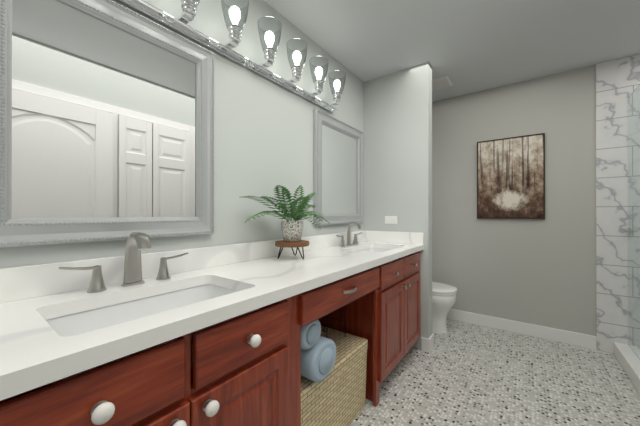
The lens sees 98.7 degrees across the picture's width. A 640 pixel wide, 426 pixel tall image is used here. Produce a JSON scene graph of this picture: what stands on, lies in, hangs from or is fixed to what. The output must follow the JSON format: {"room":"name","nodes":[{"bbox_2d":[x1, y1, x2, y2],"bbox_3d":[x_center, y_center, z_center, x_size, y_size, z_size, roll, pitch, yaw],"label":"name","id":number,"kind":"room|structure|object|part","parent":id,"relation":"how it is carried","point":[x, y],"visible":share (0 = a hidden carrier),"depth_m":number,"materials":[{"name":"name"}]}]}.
{"room":"bathroom","nodes":[
{"label":"bathroom","id":0,"kind":"room"},
{"bbox_2d":[0,0,363,267],"bbox_3d":[-0.558,-0.054,1.470,0.150,2.440,5.195,0,0,37],"label":"wall","id":1,"kind":"structure","parent":0,"point":[263,136],"depth_m":1.57,"materials":[{"name":"grey paint"}]},
{"bbox_2d":[0,0,213,247],"bbox_3d":[-0.750,-0.344,1.056,0.033,0.892,0.750,0,0,37],"label":"mirror","id":2,"kind":"object","parent":1,"relation":"attached to","point":[103,118],"depth_m":1.00,"materials":[{"name":"silver metal"}]},
{"bbox_3d":[-0.742,-0.344,1.050,0.014,0.884,0.740,0,0,37],"label":"mirror frame","id":3,"kind":"part","parent":2,"relation":"part of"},
{"bbox_2d":[0,230,363,305],"bbox_3d":[-0.415,0.216,1.517,0.020,0.100,2.842,0,0,37],"label":"backsplash","id":4,"kind":"structure","parent":1,"relation":"attached to","point":[21,283],"depth_m":1.04,"materials":[{"name":"white stone"}]},
{"bbox_2d":[118,0,345,112],"bbox_3d":[-0.356,-0.926,1.462,0.183,0.236,1.780,0,0,37],"label":"light bar","id":5,"kind":"object","parent":1,"relation":"attached to","point":[235,13],"visible":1,"depth_m":1.48,"materials":[{"name":"silver metal"}]},
{"bbox_2d":[314,109,363,224],"bbox_3d":[0.184,-0.338,2.314,0.033,0.860,0.735,0,0,37],"label":"mirror","id":6,"kind":"object","parent":1,"relation":"attached to","point":[342,172],"depth_m":2.27,"materials":[{"name":"silver metal"}]},
{"bbox_3d":[0.192,-0.338,2.309,0.014,0.852,0.725,0,0,37],"label":"mirror frame","id":7,"kind":"part","parent":6,"relation":"part of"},
{"bbox_2d":[364,62,431,349],"bbox_3d":[0.703,-0.052,2.535,0.605,2.440,0.120,0,0,37],"label":"wall","id":8,"kind":"structure","parent":0,"point":[398,144],"depth_m":2.43,"materials":[{"name":"grey paint"}]},
{"bbox_2d":[385,216,396,223],"bbox_3d":[0.643,0.064,2.498,0.118,0.072,0.008,0,0,37],"label":"electrical outlet plate","id":9,"kind":"object","parent":8,"relation":"attached to","point":[390,219],"visible":1,"depth_m":2.49,"materials":[{"name":"white plastic"}]},
{"bbox_2d":[364,230,423,245],"bbox_3d":[0.654,0.218,2.481,0.548,0.100,0.020,0,0,37],"label":"backsplash","id":10,"kind":"structure","parent":8,"relation":"attached to","point":[409,239],"depth_m":2.45,"materials":[{"name":"white stone"}]},
{"bbox_2d":[421,333,433,347],"bbox_3d":[0.761,1.111,2.576,0.589,0.115,0.018,0,0,37],"label":"baseboard","id":11,"kind":"structure","parent":8,"relation":"attached to","point":[426,342],"depth_m":2.31,"materials":[{"name":"white"}]},
{"bbox_2d":[264,0,639,101],"bbox_3d":[0.666,-1.326,0.564,3.200,0.100,5.195,0,0,37],"label":"ceiling","id":12,"kind":"structure","parent":0,"point":[469,46],"depth_m":1.97,"materials":[{"name":"white paint"}]},
{"bbox_2d":[432,75,452,90],"bbox_3d":[1.153,-1.264,2.696,0.230,0.014,0.230,0,0,37],"label":"ceiling vent","id":13,"kind":"object","parent":12,"relation":"in","point":[441,82],"visible":0.62,"depth_m":2.67,"materials":[{"name":"white"}]},
{"bbox_2d":[349,318,639,425],"bbox_3d":[0.666,1.214,0.559,3.200,0.100,5.195,0,0,37],"label":"floor","id":14,"kind":"structure","parent":0,"point":[464,374],"depth_m":1.85,"materials":[{"name":"tile"}]},
{"bbox_2d":[0,242,423,425],"bbox_3d":[-0.187,0.735,1.347,0.589,0.860,2.842,0,0,37],"label":"bathroom vanity","id":15,"kind":"object","parent":14,"relation":"on","point":[151,351],"depth_m":0.84,"materials":[{"name":"wood"}]},
{"bbox_2d":[59,232,188,292],"bbox_3d":[-0.660,0.165,0.994,0.136,0.196,0.406,0,0,37],"label":"faucet","id":16,"kind":"object","parent":15,"relation":"on","point":[137,243],"visible":1,"depth_m":1.00,"materials":[{"name":"silver metal"}]},
{"bbox_3d":[0.070,0.458,1.232,0.039,0.172,2.263,0,0,37],"label":"vanity knob","id":17,"kind":"part","parent":15,"relation":"part of","materials":[{"name":"white ceramic"}]},
{"bbox_2d":[239,185,329,259],"bbox_3d":[-0.150,0.047,1.602,0.297,0.434,0.738,0,0,37],"label":"plant","id":18,"kind":"object","parent":15,"relation":"on","point":[292,231],"visible":1,"depth_m":1.55,"materials":[{"name":"green plant"}]},
{"bbox_2d":[336,222,361,246],"bbox_3d":[0.276,0.168,2.255,0.136,0.196,0.406,0,0,37],"label":"faucet","id":19,"kind":"object","parent":15,"relation":"on","point":[349,241],"visible":1,"depth_m":2.26,"materials":[{"name":"silver metal"}]},
{"bbox_2d":[301,326,367,425],"bbox_3d":[-0.048,0.968,1.519,0.370,0.395,0.665,0,0,37],"label":"basket","id":20,"kind":"object","parent":14,"relation":"on","point":[336,396],"visible":0.4,"depth_m":1.45,"materials":[{"name":"wicker"}]},
{"bbox_2d":[301,320,335,381],"bbox_3d":[-0.123,0.619,1.343,0.358,0.299,0.258,0,0,37],"label":"towels","id":21,"kind":"object","parent":20,"relation":"on","point":[318,355],"visible":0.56,"depth_m":1.22,"materials":[{"name":"blue fabric"}]},
{"bbox_2d":[321,307,345,337],"bbox_3d":[0.032,0.635,1.669,0.165,0.263,0.206,0,0,37],"label":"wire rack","id":22,"kind":"object","parent":20,"relation":"on","point":[334,318],"visible":0.27,"depth_m":1.69,"materials":[{"name":"black metal"}]},
{"bbox_2d":[432,281,456,333],"bbox_3d":[1.026,0.781,2.854,0.723,0.775,0.464,0,0,37],"label":"toilet","id":23,"kind":"object","parent":14,"relation":"on","point":[444,296],"visible":0.33,"depth_m":2.63,"materials":[{"name":"white ceramic"}]},
{"bbox_2d":[614,342,639,393],"bbox_3d":[2.426,1.115,1.392,1.042,0.100,1.432,0,0,37],"label":"sill","id":24,"kind":"structure","parent":14,"relation":"on","point":[627,358],"depth_m":2.01,"materials":[{"name":"stone"}]},
{"bbox_2d":[627,85,639,358],"bbox_3d":[2.111,0.066,1.702,0.020,2.000,1.311,0,0,37],"label":"glass","id":25,"kind":"object","parent":24,"relation":"on","point":[633,165],"visible":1,"depth_m":2.11,"materials":[{"name":"clear glass"}]},
{"bbox_2d":[432,65,595,335],"bbox_3d":[2.230,-0.052,2.542,3.050,2.440,0.150,0,0,37],"label":"wall","id":26,"kind":"structure","parent":0,"point":[541,272],"depth_m":2.64,"materials":[{"name":"grey paint"}]},
{"bbox_2d":[477,133,544,218],"bbox_3d":[1.860,-0.341,2.703,0.546,0.793,0.030,0,0,37],"label":"picture frame","id":27,"kind":"object","parent":26,"relation":"attached to","point":[510,177],"visible":1,"depth_m":2.68,"materials":[{"name":"brown paper"}]},
{"bbox_2d":[447,309,596,349],"bbox_3d":[1.656,1.111,2.860,1.745,0.115,0.018,0,0,37],"label":"baseboard","id":28,"kind":"structure","parent":26,"relation":"attached to","point":[559,335],"depth_m":2.62,"materials":[{"name":"white"}]},
{"bbox_2d":[596,54,639,353],"bbox_3d":[2.816,-0.053,2.006,1.140,2.440,0.011,0,0,37],"label":"wall","id":29,"kind":"structure","parent":0,"point":[617,82],"depth_m":2.27,"materials":[{"name":"tile"}]}
]}

